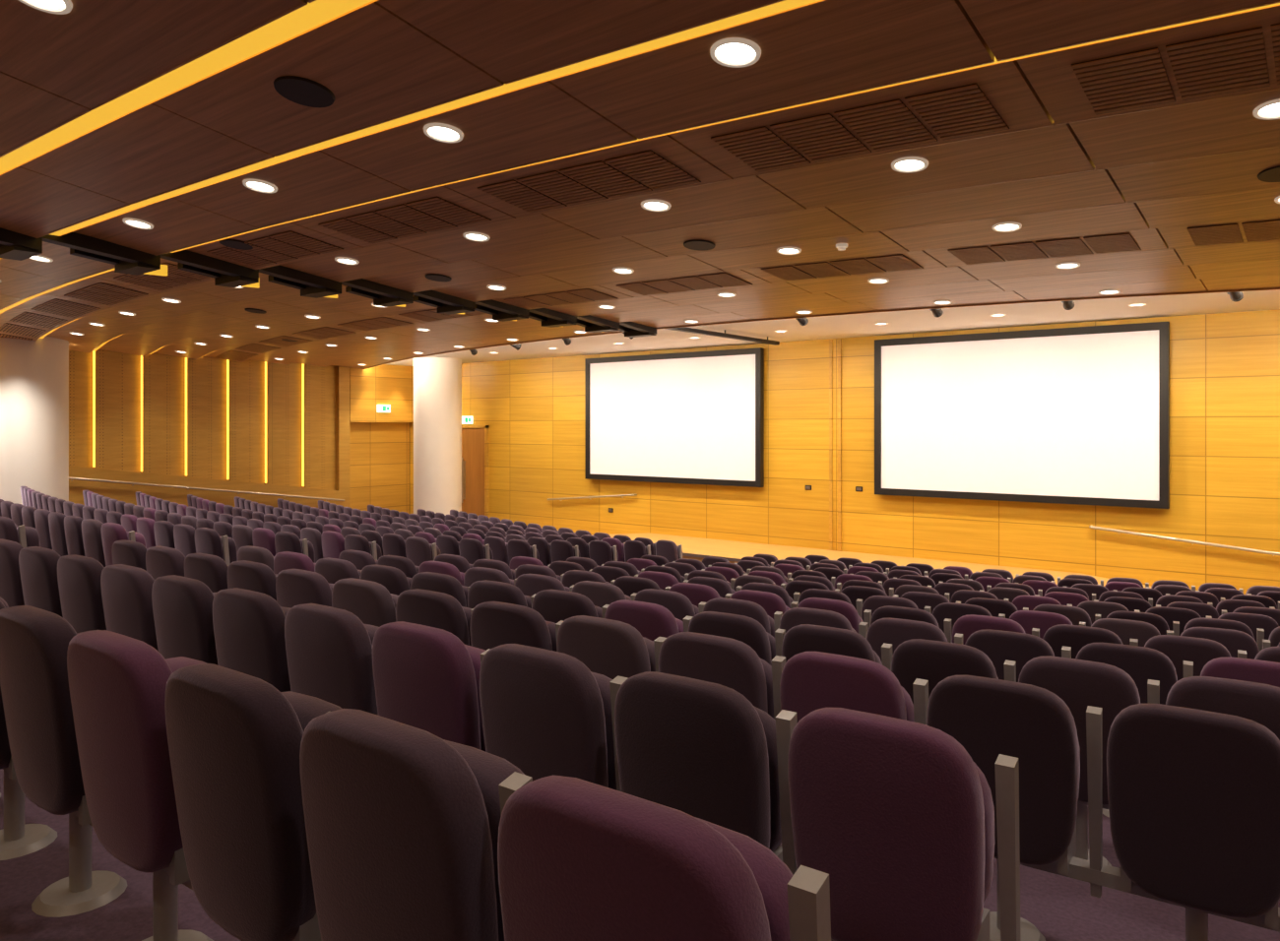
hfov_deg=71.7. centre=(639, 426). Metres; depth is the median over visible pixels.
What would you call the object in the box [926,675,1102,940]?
seat
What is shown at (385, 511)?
seat
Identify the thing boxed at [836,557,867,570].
seat
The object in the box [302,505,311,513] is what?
seat
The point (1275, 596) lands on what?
seat
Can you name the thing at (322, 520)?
seat
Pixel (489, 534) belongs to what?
seat
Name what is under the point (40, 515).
seat
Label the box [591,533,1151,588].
stage platform
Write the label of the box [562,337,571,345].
spotlight
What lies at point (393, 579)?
seat
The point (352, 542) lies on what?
seat
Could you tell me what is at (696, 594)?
seat
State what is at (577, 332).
recessed light
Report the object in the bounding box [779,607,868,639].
seat
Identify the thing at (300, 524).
seat
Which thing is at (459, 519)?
seat
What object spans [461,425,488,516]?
door
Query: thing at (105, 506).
seat
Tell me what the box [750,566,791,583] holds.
seat
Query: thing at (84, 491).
seat
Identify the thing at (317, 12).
light
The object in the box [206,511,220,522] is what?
seat
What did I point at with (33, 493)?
seat
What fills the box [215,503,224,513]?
seat
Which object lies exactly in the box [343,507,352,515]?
seat
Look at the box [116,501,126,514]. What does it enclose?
seat
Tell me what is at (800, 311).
recessed light
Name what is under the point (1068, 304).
spotlight
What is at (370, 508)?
seat
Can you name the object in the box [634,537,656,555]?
seat
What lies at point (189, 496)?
seat
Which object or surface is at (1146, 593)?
seat
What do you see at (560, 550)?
seat
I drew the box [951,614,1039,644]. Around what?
seat
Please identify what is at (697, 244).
ceiling speaker
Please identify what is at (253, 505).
seat
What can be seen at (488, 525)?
seat
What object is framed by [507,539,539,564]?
seat
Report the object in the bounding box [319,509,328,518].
seat
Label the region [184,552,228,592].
seat
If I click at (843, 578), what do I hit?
seat
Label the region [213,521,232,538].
seat
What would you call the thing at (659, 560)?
seat
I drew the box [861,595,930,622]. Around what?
seat
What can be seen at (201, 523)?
seat
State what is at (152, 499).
seat
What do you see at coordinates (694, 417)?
projection screen
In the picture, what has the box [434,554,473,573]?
seat
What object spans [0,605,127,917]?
seat
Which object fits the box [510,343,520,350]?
spotlight
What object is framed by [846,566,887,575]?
seat
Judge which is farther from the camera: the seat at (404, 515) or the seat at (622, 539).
the seat at (404, 515)
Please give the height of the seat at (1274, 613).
0.900 m
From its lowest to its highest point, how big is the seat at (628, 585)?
0.900 m
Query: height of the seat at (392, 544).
0.900 m
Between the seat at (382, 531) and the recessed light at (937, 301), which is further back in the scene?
the seat at (382, 531)
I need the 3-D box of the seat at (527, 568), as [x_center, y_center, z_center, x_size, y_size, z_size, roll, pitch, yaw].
[-0.866,1.688,7.972,0.559,0.900,0.326,0,0,36]
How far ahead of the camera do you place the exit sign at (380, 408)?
25.96 m
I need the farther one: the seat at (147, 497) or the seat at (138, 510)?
the seat at (147, 497)
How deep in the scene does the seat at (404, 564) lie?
7.48 m
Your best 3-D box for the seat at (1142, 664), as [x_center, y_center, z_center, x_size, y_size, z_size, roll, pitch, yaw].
[2.521,1.558,4.564,0.559,0.900,0.326,0,0,32]
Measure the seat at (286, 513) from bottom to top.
0.900 m
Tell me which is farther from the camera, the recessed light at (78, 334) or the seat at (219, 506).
the seat at (219, 506)
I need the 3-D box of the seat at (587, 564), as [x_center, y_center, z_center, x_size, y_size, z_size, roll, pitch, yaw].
[-0.599,1.931,10.096,0.559,0.900,0.326,0,0,36]
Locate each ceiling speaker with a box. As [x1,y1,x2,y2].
[219,238,253,250]
[245,308,266,314]
[273,75,334,107]
[424,273,451,281]
[683,239,715,251]
[1257,165,1279,182]
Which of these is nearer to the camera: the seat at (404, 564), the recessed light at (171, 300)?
the seat at (404, 564)
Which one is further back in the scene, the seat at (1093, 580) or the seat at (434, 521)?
the seat at (434, 521)
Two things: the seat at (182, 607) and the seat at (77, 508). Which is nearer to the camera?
the seat at (182, 607)
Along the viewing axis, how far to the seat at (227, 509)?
16.50 m
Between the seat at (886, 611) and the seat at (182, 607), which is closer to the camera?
the seat at (182, 607)
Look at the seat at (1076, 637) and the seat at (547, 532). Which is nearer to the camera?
the seat at (1076, 637)
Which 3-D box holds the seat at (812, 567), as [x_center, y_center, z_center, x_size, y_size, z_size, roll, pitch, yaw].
[2.642,2.360,12.420,0.559,0.900,0.326,0,0,33]
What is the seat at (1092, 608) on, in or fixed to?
on the floor
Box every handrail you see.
[68,476,344,501]
[547,493,637,501]
[1088,525,1279,556]
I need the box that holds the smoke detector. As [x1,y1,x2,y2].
[835,243,847,251]
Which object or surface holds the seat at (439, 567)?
on the floor
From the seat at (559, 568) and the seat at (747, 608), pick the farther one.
the seat at (559, 568)
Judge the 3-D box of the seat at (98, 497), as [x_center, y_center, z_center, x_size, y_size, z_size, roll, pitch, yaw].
[-9.595,1.688,15.965,0.326,0.900,0.559,0,0,-40]
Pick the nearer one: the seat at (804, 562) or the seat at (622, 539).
the seat at (804, 562)
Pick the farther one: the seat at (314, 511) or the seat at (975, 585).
the seat at (314, 511)
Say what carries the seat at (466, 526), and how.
on the floor
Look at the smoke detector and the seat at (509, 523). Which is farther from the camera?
the seat at (509, 523)
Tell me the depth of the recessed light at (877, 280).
10.21 m
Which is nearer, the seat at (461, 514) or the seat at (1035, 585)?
the seat at (1035, 585)
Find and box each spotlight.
[469,349,477,355]
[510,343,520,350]
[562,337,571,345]
[795,318,808,325]
[929,308,943,317]
[1061,300,1074,310]
[1227,291,1243,301]
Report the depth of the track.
9.94 m
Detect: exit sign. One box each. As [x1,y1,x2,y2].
[377,404,390,412]
[461,416,472,424]
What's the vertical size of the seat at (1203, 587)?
0.900 m
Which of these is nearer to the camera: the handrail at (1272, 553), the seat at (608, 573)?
the seat at (608, 573)
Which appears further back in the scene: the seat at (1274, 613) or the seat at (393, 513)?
the seat at (393, 513)
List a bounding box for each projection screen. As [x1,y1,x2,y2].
[584,347,764,487]
[874,321,1169,509]
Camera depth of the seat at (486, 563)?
8.14 m
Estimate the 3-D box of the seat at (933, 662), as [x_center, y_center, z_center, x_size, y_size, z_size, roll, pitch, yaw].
[1.431,1.423,4.073,0.559,0.900,0.326,0,0,33]
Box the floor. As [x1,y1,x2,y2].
[0,768,1279,940]
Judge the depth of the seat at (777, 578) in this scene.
9.66 m
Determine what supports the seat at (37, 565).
on the floor
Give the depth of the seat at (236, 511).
16.08 m
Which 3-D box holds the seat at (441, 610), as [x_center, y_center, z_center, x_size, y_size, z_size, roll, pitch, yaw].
[-1.002,1.284,4.564,0.559,0.900,0.326,0,0,36]
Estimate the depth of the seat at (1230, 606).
9.22 m
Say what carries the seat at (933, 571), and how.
on the floor
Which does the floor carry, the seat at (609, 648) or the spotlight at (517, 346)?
the seat at (609, 648)
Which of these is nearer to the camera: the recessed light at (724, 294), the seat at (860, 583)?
the seat at (860, 583)
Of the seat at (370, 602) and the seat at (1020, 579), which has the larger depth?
the seat at (1020, 579)
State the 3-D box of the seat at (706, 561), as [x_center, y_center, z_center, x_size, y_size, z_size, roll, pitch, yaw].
[1.117,2.260,12.324,0.559,0.900,0.326,0,0,36]
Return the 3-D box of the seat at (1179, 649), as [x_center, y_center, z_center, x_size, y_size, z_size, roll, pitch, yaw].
[3.278,1.688,5.283,0.559,0.900,0.326,0,0,30]
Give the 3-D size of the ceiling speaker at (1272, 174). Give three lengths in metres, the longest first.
0.300 x 0.300 x 0.014 m
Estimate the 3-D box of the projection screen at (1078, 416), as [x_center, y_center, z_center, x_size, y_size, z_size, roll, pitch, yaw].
[6.732,-0.180,16.185,5.080,3.080,0.197,0,0,38]
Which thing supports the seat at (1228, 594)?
on the floor
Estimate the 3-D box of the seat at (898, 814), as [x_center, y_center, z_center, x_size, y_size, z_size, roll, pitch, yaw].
[0.638,1.139,2.181,0.559,0.900,0.326,0,0,36]
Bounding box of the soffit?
[363,287,1279,369]
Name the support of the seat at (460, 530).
on the floor
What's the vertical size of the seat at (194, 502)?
0.900 m
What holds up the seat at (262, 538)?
on the floor
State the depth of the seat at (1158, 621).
7.00 m
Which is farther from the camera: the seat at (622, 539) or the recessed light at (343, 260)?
the seat at (622, 539)
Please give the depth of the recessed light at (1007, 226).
7.51 m
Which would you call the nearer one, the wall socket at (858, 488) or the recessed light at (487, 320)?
the recessed light at (487, 320)
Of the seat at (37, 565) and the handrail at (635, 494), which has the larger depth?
the handrail at (635, 494)
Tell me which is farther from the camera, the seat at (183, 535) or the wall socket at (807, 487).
the wall socket at (807, 487)
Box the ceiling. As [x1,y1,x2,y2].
[0,0,1279,369]
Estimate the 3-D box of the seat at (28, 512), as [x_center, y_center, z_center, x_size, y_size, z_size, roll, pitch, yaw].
[-7.319,1.423,10.807,0.559,0.900,0.326,0,0,43]
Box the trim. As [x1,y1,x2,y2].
[829,338,841,551]
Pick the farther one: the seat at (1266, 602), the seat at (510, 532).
the seat at (510, 532)
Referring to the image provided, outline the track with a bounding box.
[0,227,779,345]
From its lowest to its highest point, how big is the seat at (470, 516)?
0.900 m
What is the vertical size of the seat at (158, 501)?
0.900 m
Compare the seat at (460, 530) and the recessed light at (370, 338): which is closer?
the seat at (460, 530)
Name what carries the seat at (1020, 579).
on the floor
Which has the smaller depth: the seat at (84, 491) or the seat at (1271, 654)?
the seat at (1271, 654)
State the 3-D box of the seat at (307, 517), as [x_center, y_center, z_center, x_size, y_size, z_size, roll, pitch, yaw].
[-5.922,2.046,16.173,0.326,0.900,0.559,0,0,-42]
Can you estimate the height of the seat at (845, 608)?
0.900 m
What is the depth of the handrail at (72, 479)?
21.68 m
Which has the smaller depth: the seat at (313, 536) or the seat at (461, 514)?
the seat at (313, 536)
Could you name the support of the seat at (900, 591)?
on the floor
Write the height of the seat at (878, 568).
0.900 m
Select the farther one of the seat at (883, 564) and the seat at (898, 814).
the seat at (883, 564)
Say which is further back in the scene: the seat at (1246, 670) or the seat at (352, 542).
the seat at (352, 542)
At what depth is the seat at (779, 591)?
7.59 m
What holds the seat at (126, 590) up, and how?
on the floor
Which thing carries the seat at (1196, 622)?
on the floor
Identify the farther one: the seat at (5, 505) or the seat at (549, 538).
the seat at (549, 538)
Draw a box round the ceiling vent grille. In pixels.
[0,23,1279,361]
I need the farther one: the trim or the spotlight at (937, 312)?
the trim
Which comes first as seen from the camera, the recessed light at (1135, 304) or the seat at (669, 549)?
the recessed light at (1135, 304)
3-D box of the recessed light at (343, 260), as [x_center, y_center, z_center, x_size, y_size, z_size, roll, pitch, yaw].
[-3.029,-1.707,9.157,0.236,0.016,0.236,0,-7,38]
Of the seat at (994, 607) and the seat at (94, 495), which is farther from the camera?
the seat at (94, 495)
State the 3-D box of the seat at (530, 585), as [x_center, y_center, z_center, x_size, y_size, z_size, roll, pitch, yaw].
[-0.685,1.558,6.685,0.559,0.900,0.326,0,0,35]
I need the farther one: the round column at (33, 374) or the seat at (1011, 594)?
the round column at (33, 374)
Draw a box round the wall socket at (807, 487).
[805,485,811,490]
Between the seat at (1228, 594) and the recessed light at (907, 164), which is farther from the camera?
the seat at (1228, 594)
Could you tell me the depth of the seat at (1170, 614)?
7.75 m
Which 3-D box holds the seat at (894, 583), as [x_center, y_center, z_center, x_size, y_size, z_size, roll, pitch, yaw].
[2.998,2.155,9.973,0.559,0.900,0.326,0,0,31]
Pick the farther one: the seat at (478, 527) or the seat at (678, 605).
the seat at (478, 527)
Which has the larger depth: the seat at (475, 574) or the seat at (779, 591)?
the seat at (779, 591)
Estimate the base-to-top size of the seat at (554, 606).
0.900 m
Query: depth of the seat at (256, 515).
15.24 m
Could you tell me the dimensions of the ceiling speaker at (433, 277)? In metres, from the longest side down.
0.300 x 0.300 x 0.014 m
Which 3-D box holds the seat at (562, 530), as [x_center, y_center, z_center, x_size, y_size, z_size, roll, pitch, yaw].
[-1.449,2.543,18.292,0.326,0.900,0.559,0,0,-43]
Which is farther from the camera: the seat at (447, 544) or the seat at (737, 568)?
the seat at (447, 544)
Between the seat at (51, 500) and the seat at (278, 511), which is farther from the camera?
the seat at (278, 511)
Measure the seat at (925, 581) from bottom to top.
0.900 m
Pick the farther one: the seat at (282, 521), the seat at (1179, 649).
the seat at (282, 521)
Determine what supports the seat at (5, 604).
on the floor
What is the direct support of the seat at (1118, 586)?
on the floor
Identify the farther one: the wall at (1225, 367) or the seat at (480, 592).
the wall at (1225, 367)
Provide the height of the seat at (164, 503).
0.900 m
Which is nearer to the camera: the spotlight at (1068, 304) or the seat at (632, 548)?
the spotlight at (1068, 304)
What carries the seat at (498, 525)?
on the floor
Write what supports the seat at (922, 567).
on the floor
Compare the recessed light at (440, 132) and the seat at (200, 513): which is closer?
the recessed light at (440, 132)
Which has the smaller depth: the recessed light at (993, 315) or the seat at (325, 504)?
the recessed light at (993, 315)
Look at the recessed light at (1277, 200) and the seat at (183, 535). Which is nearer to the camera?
the recessed light at (1277, 200)
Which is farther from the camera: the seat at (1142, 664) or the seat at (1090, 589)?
the seat at (1090, 589)
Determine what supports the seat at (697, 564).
on the floor
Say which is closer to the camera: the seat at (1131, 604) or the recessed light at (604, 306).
the seat at (1131, 604)
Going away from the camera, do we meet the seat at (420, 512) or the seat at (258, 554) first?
the seat at (258, 554)
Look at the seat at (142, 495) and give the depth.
17.89 m
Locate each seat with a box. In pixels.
[0,501,13,518]
[0,516,40,547]
[0,538,24,607]
[0,597,8,797]
[0,600,57,860]
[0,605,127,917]
[10,503,24,527]
[18,546,63,617]
[20,486,40,506]
[21,506,36,528]
[23,487,30,506]
[26,489,35,507]
[31,491,39,509]
[34,509,52,549]
[36,493,45,509]
[41,495,51,511]
[48,497,58,512]
[48,512,67,556]
[55,499,64,513]
[57,554,106,633]
[63,501,74,515]
[64,515,85,556]
[66,630,213,940]
[71,503,84,519]
[81,518,105,567]
[82,490,89,506]
[82,506,95,519]
[86,491,93,507]
[90,493,99,509]
[93,509,108,523]
[96,495,104,509]
[100,564,158,651]
[101,497,111,511]
[101,522,146,566]
[106,511,122,524]
[108,499,118,511]
[112,539,147,571]
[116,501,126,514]
[121,513,137,532]
[124,503,134,514]
[132,505,144,517]
[135,491,141,506]
[136,517,155,549]
[139,493,146,508]
[143,495,150,508]
[143,508,156,521]
[145,546,185,579]
[149,496,156,509]
[151,575,218,665]
[153,520,175,548]
[154,498,163,510]
[154,510,168,521]
[161,500,170,513]
[164,663,341,940]
[167,512,182,525]
[168,502,178,512]
[173,523,195,557]
[177,504,187,515]
[181,515,196,529]
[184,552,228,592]
[186,506,196,517]
[187,494,193,507]
[191,496,197,508]
[194,527,237,566]
[195,497,203,509]
[195,509,207,519]
[196,518,214,529]
[201,499,209,511]
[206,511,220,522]
[208,501,216,511]
[212,587,291,692]
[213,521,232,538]
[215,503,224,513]
[219,513,233,525]
[223,505,233,515]
[227,560,278,600]
[232,507,243,516]
[232,515,248,526]
[232,524,253,554]
[234,496,240,507]
[237,545,274,573]
[239,498,246,509]
[242,509,253,519]
[244,500,252,510]
[247,518,263,529]
[250,502,258,511]
[252,512,264,522]
[252,527,276,556]
[256,503,265,514]
[263,513,277,522]
[263,521,281,535]
[264,505,273,514]
[272,507,282,516]
[273,551,316,574]
[274,531,314,563]
[275,569,334,608]
[276,515,291,526]
[277,498,283,510]
[280,524,300,539]
[282,500,289,510]
[282,509,293,519]
[284,603,379,715]
[288,502,296,511]
[290,518,306,530]
[292,512,304,519]
[295,503,303,512]
[299,708,532,940]
[300,527,323,563]
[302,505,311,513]
[303,513,316,523]
[306,521,322,534]
[310,507,319,516]
[314,557,361,583]
[316,515,328,525]
[318,500,323,510]
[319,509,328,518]
[321,530,344,559]
[322,502,329,511]
[322,524,340,533]
[327,511,339,519]
[328,503,336,511]
[328,518,343,530]
[331,577,398,627]
[335,505,343,513]
[338,512,350,521]
[338,549,378,570]
[340,526,361,538]
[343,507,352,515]
[343,520,359,530]
[344,534,382,560]
[350,515,362,525]
[351,509,361,516]
[359,523,376,533]
[360,511,371,519]
[360,529,383,556]
[360,564,412,595]
[362,517,376,528]
[367,505,375,512]
[370,512,381,521]
[372,621,490,752]
[374,506,382,515]
[376,519,390,527]
[376,526,394,536]
[377,555,419,577]
[381,514,392,524]
[382,508,390,515]
[382,533,406,557]
[389,510,399,517]
[390,522,406,532]
[392,516,405,525]
[394,528,414,540]
[395,588,473,646]
[398,512,409,520]
[405,518,419,527]
[405,536,440,566]
[406,524,424,535]
[408,513,420,523]
[410,572,469,607]
[414,531,436,543]
[417,509,425,516]
[418,521,434,530]
[418,561,465,585]
[419,515,432,522]
[423,527,442,538]
[425,511,435,519]
[431,517,444,526]
[433,523,449,533]
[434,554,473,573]
[435,512,445,522]
[436,534,459,555]
[442,530,462,541]
[444,519,457,528]
[445,514,455,521]
[449,510,458,517]
[449,526,466,536]
[455,516,467,524]
[457,522,472,531]
[458,512,467,519]
[459,538,492,564]
[462,533,484,545]
[463,567,516,586]
[466,528,485,539]
[467,512,478,519]
[467,518,480,527]
[467,579,535,608]
[470,601,563,651]
[472,524,489,534]
[472,559,515,579]
[477,514,489,522]
[479,643,627,791]
[480,520,494,529]
[484,536,509,566]
[485,531,506,542]
[489,516,501,525]
[489,526,506,537]
[494,522,509,532]
[497,775,831,940]
[501,518,513,527]
[506,529,524,538]
[506,534,527,542]
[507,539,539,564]
[509,524,524,534]
[509,556,550,570]
[513,520,527,530]
[514,564,563,581]
[514,574,574,596]
[524,527,542,535]
[524,531,545,540]
[527,523,542,532]
[527,536,551,566]
[531,589,609,623]
[542,525,558,532]
[542,529,561,537]
[544,534,567,543]
[548,561,592,575]
[550,539,580,563]
[557,615,666,679]
[558,527,575,535]
[561,532,580,540]
[561,570,615,587]
[566,537,589,558]
[566,556,603,571]
[572,580,636,608]
[575,529,591,537]
[580,534,602,543]
[588,540,618,566]
[591,566,638,582]
[593,532,610,540]
[602,537,625,562]
[603,561,644,576]
[604,599,693,640]
[613,534,634,543]
[613,576,671,596]
[614,671,797,875]
[624,540,651,562]
[627,558,664,571]
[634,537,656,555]
[634,588,705,622]
[638,571,688,590]
[640,554,675,566]
[643,565,688,582]
[655,539,682,562]
[658,632,785,720]
[664,562,704,576]
[669,582,732,607]
[675,558,711,570]
[687,570,736,589]
[687,576,742,597]
[687,611,785,666]
[702,556,737,568]
[703,597,782,638]
[704,566,748,582]
[711,562,751,575]
[730,589,798,619]
[733,575,786,591]
[737,560,773,573]
[740,556,774,567]
[740,582,800,608]
[748,571,793,586]
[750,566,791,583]
[753,553,784,565]
[773,559,810,570]
[774,564,812,577]
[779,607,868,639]
[779,651,928,725]
[781,624,893,671]
[784,556,818,570]
[784,579,840,599]
[788,707,1020,940]
[790,570,835,587]
[793,575,841,590]
[797,597,871,634]
[798,588,862,618]
[804,554,829,564]
[809,563,847,574]
[813,567,853,581]
[818,559,852,572]
[834,574,882,588]
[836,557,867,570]
[840,579,894,596]
[840,585,898,609]
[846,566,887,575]
[852,563,889,575]
[854,571,896,585]
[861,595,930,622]
[866,617,963,660]
[870,605,952,642]
[871,560,902,572]
[882,577,931,596]
[887,570,928,578]
[889,566,927,575]
[891,639,1016,703]
[894,584,949,600]
[898,575,943,588]
[900,591,960,613]
[905,563,940,575]
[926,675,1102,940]
[928,569,967,579]
[930,573,971,585]
[931,602,1005,639]
[933,582,984,601]
[943,566,978,579]
[946,578,991,591]
[950,589,1009,603]
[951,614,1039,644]
[964,597,1028,618]
[964,629,1071,682]
[969,572,1010,582]
[974,576,1018,591]
[982,569,1019,582]
[987,586,1039,602]
[994,582,1042,596]
[1008,610,1086,639]
[1011,595,1072,610]
[1012,575,1054,583]
[1018,656,1159,866]
[1022,579,1058,596]
[1023,572,1060,583]
[1032,604,1100,627]
[1043,624,1138,658]
[1044,586,1095,600]
[1044,591,1098,606]
[1057,577,1100,587]
[1063,575,1103,585]
[1071,583,1115,600]
[1076,600,1139,624]
[1076,642,1193,817]
[1090,618,1173,646]
[1098,590,1152,607]
[1100,704,1279,940]
[1103,596,1160,612]
[1104,581,1149,591]
[1106,577,1149,587]
[1106,610,1179,636]
[1121,587,1169,607]
[1144,635,1246,681]
[1145,606,1212,636]
[1151,579,1195,591]
[1153,584,1199,595]
[1155,594,1213,606]
[1165,676,1279,740]
[1166,601,1227,618]
[1174,590,1225,608]
[1180,627,1270,659]
[1183,617,1264,651]
[1198,582,1243,592]
[1200,657,1279,687]
[1205,587,1251,602]
[1216,599,1275,616]
[1217,612,1279,641]
[1230,594,1279,610]
[1232,606,1279,626]
[1245,585,1279,595]
[1254,646,1279,662]
[1256,590,1279,609]
[1268,626,1279,646]
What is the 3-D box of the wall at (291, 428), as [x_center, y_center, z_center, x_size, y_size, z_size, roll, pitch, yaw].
[-13.081,0.400,19.357,0.550,5.400,19.600,0,0,38]
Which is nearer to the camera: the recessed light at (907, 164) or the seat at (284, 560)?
the recessed light at (907, 164)
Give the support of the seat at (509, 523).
on the floor
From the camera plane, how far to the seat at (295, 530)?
12.12 m
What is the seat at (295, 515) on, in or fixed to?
on the floor
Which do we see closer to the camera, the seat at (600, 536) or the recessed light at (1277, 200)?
the recessed light at (1277, 200)
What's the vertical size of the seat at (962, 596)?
0.900 m
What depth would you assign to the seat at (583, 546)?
15.06 m
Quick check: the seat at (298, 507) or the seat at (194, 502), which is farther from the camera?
the seat at (298, 507)
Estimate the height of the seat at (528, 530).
0.900 m
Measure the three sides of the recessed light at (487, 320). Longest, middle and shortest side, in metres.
0.236 x 0.236 x 0.017 m
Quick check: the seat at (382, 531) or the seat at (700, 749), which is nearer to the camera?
the seat at (700, 749)
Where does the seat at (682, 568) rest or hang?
on the floor
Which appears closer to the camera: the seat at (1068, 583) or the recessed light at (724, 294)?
the recessed light at (724, 294)
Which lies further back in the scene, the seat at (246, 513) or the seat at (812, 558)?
the seat at (246, 513)
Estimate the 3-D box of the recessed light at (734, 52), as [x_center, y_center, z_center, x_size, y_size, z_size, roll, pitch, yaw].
[0.441,-1.726,4.098,0.236,0.016,0.236,0,-9,38]
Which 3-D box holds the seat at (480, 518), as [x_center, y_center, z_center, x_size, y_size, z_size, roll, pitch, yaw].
[-3.595,2.543,20.864,0.326,0.900,0.559,0,0,-37]
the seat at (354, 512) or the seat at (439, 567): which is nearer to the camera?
the seat at (439, 567)
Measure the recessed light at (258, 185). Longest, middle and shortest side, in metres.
0.236 x 0.236 x 0.016 m
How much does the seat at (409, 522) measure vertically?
0.900 m
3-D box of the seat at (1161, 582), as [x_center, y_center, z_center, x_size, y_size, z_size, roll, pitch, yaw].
[7.253,2.543,12.102,0.559,0.900,0.326,0,0,23]
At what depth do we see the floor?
3.00 m
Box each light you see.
[0,0,1279,354]
[18,0,72,14]
[28,255,53,262]
[68,331,83,335]
[88,322,105,326]
[118,311,135,316]
[122,217,153,229]
[161,298,181,303]
[219,334,233,337]
[242,178,277,193]
[255,325,269,328]
[304,315,320,319]
[334,256,358,264]
[364,336,377,339]
[416,327,430,331]
[423,123,463,142]
[463,231,489,241]
[484,318,499,321]
[486,284,506,290]
[574,330,586,333]
[598,304,615,309]
[612,266,634,274]
[640,199,671,211]
[684,320,699,322]
[709,37,761,67]
[717,292,735,297]
[776,247,801,255]
[795,310,812,314]
[867,277,889,283]
[891,156,928,173]
[933,300,951,304]
[990,314,1006,317]
[992,221,1022,232]
[1055,261,1080,268]
[1098,289,1120,294]
[1128,303,1146,306]
[1252,98,1279,120]
[1274,195,1279,203]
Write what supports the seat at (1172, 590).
on the floor
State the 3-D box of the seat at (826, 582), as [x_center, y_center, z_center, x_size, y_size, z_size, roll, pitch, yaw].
[1.904,2.046,9.528,0.559,0.900,0.326,0,0,32]
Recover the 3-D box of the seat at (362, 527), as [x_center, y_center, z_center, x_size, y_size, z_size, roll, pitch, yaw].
[-4.384,2.046,14.551,0.559,0.900,0.326,0,0,45]
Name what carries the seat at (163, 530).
on the floor
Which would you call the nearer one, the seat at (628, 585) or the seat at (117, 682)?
the seat at (117, 682)
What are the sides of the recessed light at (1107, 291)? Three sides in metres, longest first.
0.236 x 0.236 x 0.016 m
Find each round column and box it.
[0,336,68,505]
[413,357,461,514]
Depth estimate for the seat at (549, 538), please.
15.51 m
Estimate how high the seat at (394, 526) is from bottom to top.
0.900 m
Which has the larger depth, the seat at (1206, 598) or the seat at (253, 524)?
the seat at (253, 524)
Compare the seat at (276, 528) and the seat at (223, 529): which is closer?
the seat at (223, 529)
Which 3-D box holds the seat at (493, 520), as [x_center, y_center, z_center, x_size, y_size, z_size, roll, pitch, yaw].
[-3.257,2.543,20.419,0.326,0.900,0.559,0,0,-38]
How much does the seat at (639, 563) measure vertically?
0.900 m
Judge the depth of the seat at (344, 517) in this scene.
17.20 m
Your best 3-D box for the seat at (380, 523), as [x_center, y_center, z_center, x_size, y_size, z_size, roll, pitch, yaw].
[-4.571,2.155,16.105,0.326,0.900,0.559,0,0,-43]
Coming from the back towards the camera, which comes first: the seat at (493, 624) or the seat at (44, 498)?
the seat at (44, 498)
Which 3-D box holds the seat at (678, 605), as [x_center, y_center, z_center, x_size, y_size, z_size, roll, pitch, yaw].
[0.218,1.558,6.060,0.559,0.900,0.326,0,0,34]
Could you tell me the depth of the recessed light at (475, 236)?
7.98 m
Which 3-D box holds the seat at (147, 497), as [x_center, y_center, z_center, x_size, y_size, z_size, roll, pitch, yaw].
[-9.665,1.812,17.624,0.326,0.900,0.559,0,0,-38]
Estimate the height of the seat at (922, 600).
0.900 m
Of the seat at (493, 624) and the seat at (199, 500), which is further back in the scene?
the seat at (199, 500)
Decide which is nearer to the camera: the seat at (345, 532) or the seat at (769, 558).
the seat at (345, 532)
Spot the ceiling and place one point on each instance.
(1163, 170)
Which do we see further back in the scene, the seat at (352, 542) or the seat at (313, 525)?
the seat at (313, 525)
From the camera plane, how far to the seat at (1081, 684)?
3.65 m
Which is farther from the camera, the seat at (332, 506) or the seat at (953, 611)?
the seat at (332, 506)
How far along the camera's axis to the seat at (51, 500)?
13.76 m
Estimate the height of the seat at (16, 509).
0.900 m
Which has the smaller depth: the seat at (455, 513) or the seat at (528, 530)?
the seat at (528, 530)
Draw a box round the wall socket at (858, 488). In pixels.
[855,486,862,491]
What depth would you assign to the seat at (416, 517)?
19.15 m
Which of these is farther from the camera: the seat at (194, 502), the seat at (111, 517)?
the seat at (194, 502)
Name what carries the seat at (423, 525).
on the floor
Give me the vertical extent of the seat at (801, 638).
0.900 m
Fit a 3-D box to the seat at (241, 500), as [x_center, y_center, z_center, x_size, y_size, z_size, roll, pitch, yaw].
[-8.706,2.046,19.669,0.326,0.900,0.559,0,0,-35]
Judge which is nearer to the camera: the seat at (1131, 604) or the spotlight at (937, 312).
the seat at (1131, 604)
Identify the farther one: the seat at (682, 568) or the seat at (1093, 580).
the seat at (1093, 580)
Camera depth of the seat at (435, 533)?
14.73 m
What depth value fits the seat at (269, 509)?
17.72 m
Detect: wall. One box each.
[68,349,413,514]
[409,309,1279,594]
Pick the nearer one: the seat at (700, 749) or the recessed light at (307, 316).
the seat at (700, 749)
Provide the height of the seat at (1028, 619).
0.900 m
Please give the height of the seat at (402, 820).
0.900 m
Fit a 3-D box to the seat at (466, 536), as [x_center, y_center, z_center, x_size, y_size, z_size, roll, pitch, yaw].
[-2.590,2.155,14.137,0.559,0.900,0.326,0,0,43]
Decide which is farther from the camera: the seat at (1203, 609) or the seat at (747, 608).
the seat at (1203, 609)
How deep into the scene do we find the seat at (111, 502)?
14.95 m
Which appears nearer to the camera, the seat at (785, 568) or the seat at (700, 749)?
the seat at (700, 749)
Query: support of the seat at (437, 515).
on the floor

